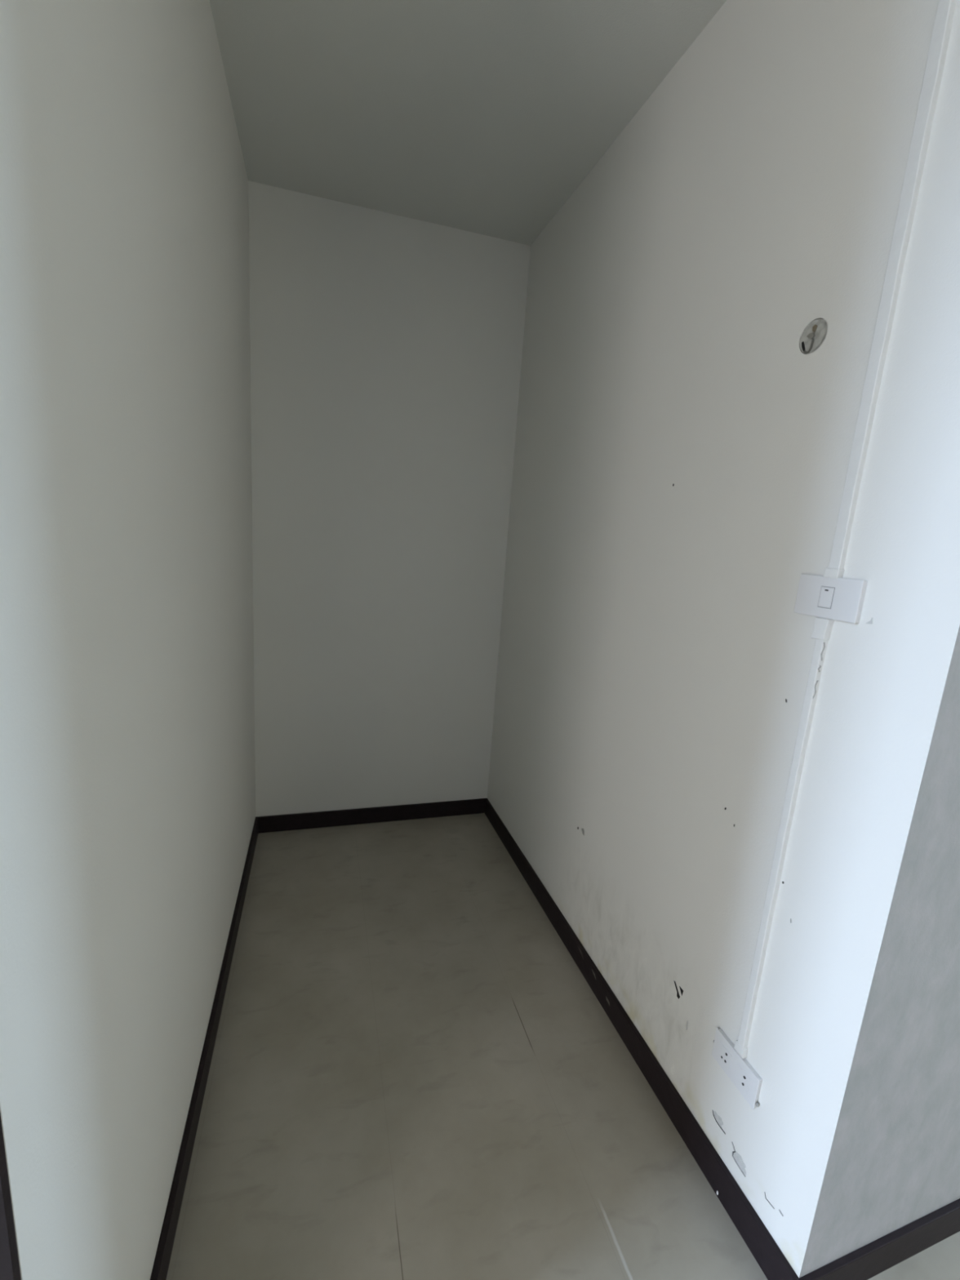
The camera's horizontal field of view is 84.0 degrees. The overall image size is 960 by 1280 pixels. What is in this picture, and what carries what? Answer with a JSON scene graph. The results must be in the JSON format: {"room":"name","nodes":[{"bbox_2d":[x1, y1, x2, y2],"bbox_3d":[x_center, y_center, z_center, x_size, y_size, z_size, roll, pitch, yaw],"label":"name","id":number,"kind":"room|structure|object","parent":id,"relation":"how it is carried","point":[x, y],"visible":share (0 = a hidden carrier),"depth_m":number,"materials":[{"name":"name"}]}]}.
{"room":"empty storage alcove","nodes":[
{"label":"empty storage alcove","id":0,"kind":"room"},
{"bbox_2d":[0,0,255,1279],"bbox_3d":[-0.710,-0.195,1.224,0.140,2.500,1.830,1,12,-17],"label":"wall","id":1,"kind":"structure","parent":0,"point":[127,784],"depth_m":0.71,"materials":[{"name":"white paint"}]},
{"bbox_2d":[0,1113,21,1279],"bbox_3d":[-0.442,0.178,0.404,0.084,2.120,0.010,1,12,-17],"label":"trim","id":2,"kind":"structure","parent":1,"relation":"attached to","point":[10,1269],"depth_m":0.48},
{"bbox_2d":[150,817,257,1279],"bbox_3d":[-0.722,0.993,1.477,0.012,0.074,1.830,1,12,-17],"label":"baseboard","id":3,"kind":"structure","parent":1,"relation":"attached to","point":[162,1257],"depth_m":1.20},
{"bbox_2d":[248,180,530,817],"bbox_3d":[-0.408,-0.397,2.324,1.342,2.515,0.150,1,12,-17],"label":"wall","id":4,"kind":"structure","parent":0,"point":[386,348],"depth_m":2.21,"materials":[{"name":"white paint"}]},
{"bbox_2d":[256,798,486,833],"bbox_3d":[-0.473,0.814,2.486,1.062,0.074,0.012,1,12,-17],"label":"baseboard","id":5,"kind":"structure","parent":4,"relation":"attached to","point":[268,824],"depth_m":2.46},
{"bbox_2d":[209,0,726,245],"bbox_3d":[1.003,-1.224,0.059,6.350,0.200,5.050,1,12,-17],"label":"ceiling","id":6,"kind":"structure","parent":0,"point":[481,117],"depth_m":1.44,"materials":[{"name":"paint"}]},
{"bbox_2d":[165,813,959,1279],"bbox_3d":[0.817,1.380,0.568,6.350,0.120,5.050,1,12,-17],"label":"floor","id":7,"kind":"structure","parent":0,"point":[413,1074],"depth_m":1.28,"materials":[{"name":"grey tile"}]},
{"bbox_2d":[487,0,959,1278],"bbox_3d":[0.473,-0.193,1.603,0.181,2.516,1.803,0,12,-18],"label":"wall","id":8,"kind":"structure","parent":0,"point":[681,461],"depth_m":1.06,"materials":[{"name":"white paint"}]},
{"bbox_2d":[484,798,799,1279],"bbox_3d":[0.298,1.003,1.801,0.014,0.074,1.815,0,12,-18],"label":"baseboard","id":9,"kind":"structure","parent":8,"relation":"attached to","point":[766,1251],"depth_m":1.30,"materials":[{"name":"black paint"}]},
{"bbox_2d":[711,1027,762,1109],"bbox_3d":[0.527,0.879,1.099,0.012,0.070,0.126,1,12,-18],"label":"wall socket","id":10,"kind":"object","parent":8,"relation":"attached to","point":[748,1082],"visible":1,"depth_m":1.09,"materials":[{"name":"white plastic"}]},
{"bbox_2d":[717,1041,731,1068],"bbox_3d":[0.514,0.873,1.122,0.001,0.033,0.033,0,12,-18],"label":"outlet","id":11,"kind":"object","parent":10,"relation":"attached to","point":[724,1051],"depth_m":1.12,"materials":[{"name":"white plastic"}]},
{"bbox_2d":[735,1064,750,1093],"bbox_3d":[0.529,0.884,1.075,0.001,0.033,0.033,0,12,-18],"label":"outlet","id":12,"kind":"object","parent":10,"relation":"attached to","point":[742,1073],"depth_m":1.07,"materials":[{"name":"white plastic"}]},
{"bbox_2d":[733,617,834,1058],"bbox_3d":[0.560,0.402,1.003,0.014,0.898,0.027,0,12,-18],"label":"cable trunking","id":13,"kind":"object","parent":8,"relation":"attached to","point":[823,627],"visible":1,"depth_m":0.98,"materials":[{"name":"white plastic"}]},
{"bbox_2d":[799,318,827,354],"bbox_3d":[0.595,-0.541,0.951,0.006,0.054,0.054,1,12,-18],"label":"wall hook","id":14,"kind":"object","parent":8,"relation":"attached to","point":[813,335],"visible":1,"depth_m":0.95,"materials":[{"name":"grey metal"}]},
{"bbox_2d":[794,573,867,623],"bbox_3d":[0.595,-0.073,0.912,0.012,0.070,0.117,0,12,-18],"label":"light switch","id":15,"kind":"object","parent":8,"relation":"attached to","point":[841,599],"visible":1,"depth_m":0.90,"materials":[{"name":"white plastic"}]},
{"bbox_2d":[823,0,956,578],"bbox_3d":[0.640,-0.693,0.789,0.013,1.201,0.027,0,12,-18],"label":"cable trunking","id":16,"kind":"object","parent":8,"relation":"attached to","point":[943,23],"visible":1,"depth_m":0.81,"materials":[{"name":"white plastic"}]},
{"bbox_2d":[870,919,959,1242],"bbox_3d":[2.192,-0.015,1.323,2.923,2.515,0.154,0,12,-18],"label":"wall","id":17,"kind":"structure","parent":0,"point":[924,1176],"depth_m":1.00,"materials":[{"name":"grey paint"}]},
{"bbox_2d":[799,1198,959,1279],"bbox_3d":[2.037,1.195,1.455,3.111,0.074,0.012,0,12,-19],"label":"baseboard","id":18,"kind":"structure","parent":17,"relation":"attached to","point":[864,1263],"depth_m":1.03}
]}

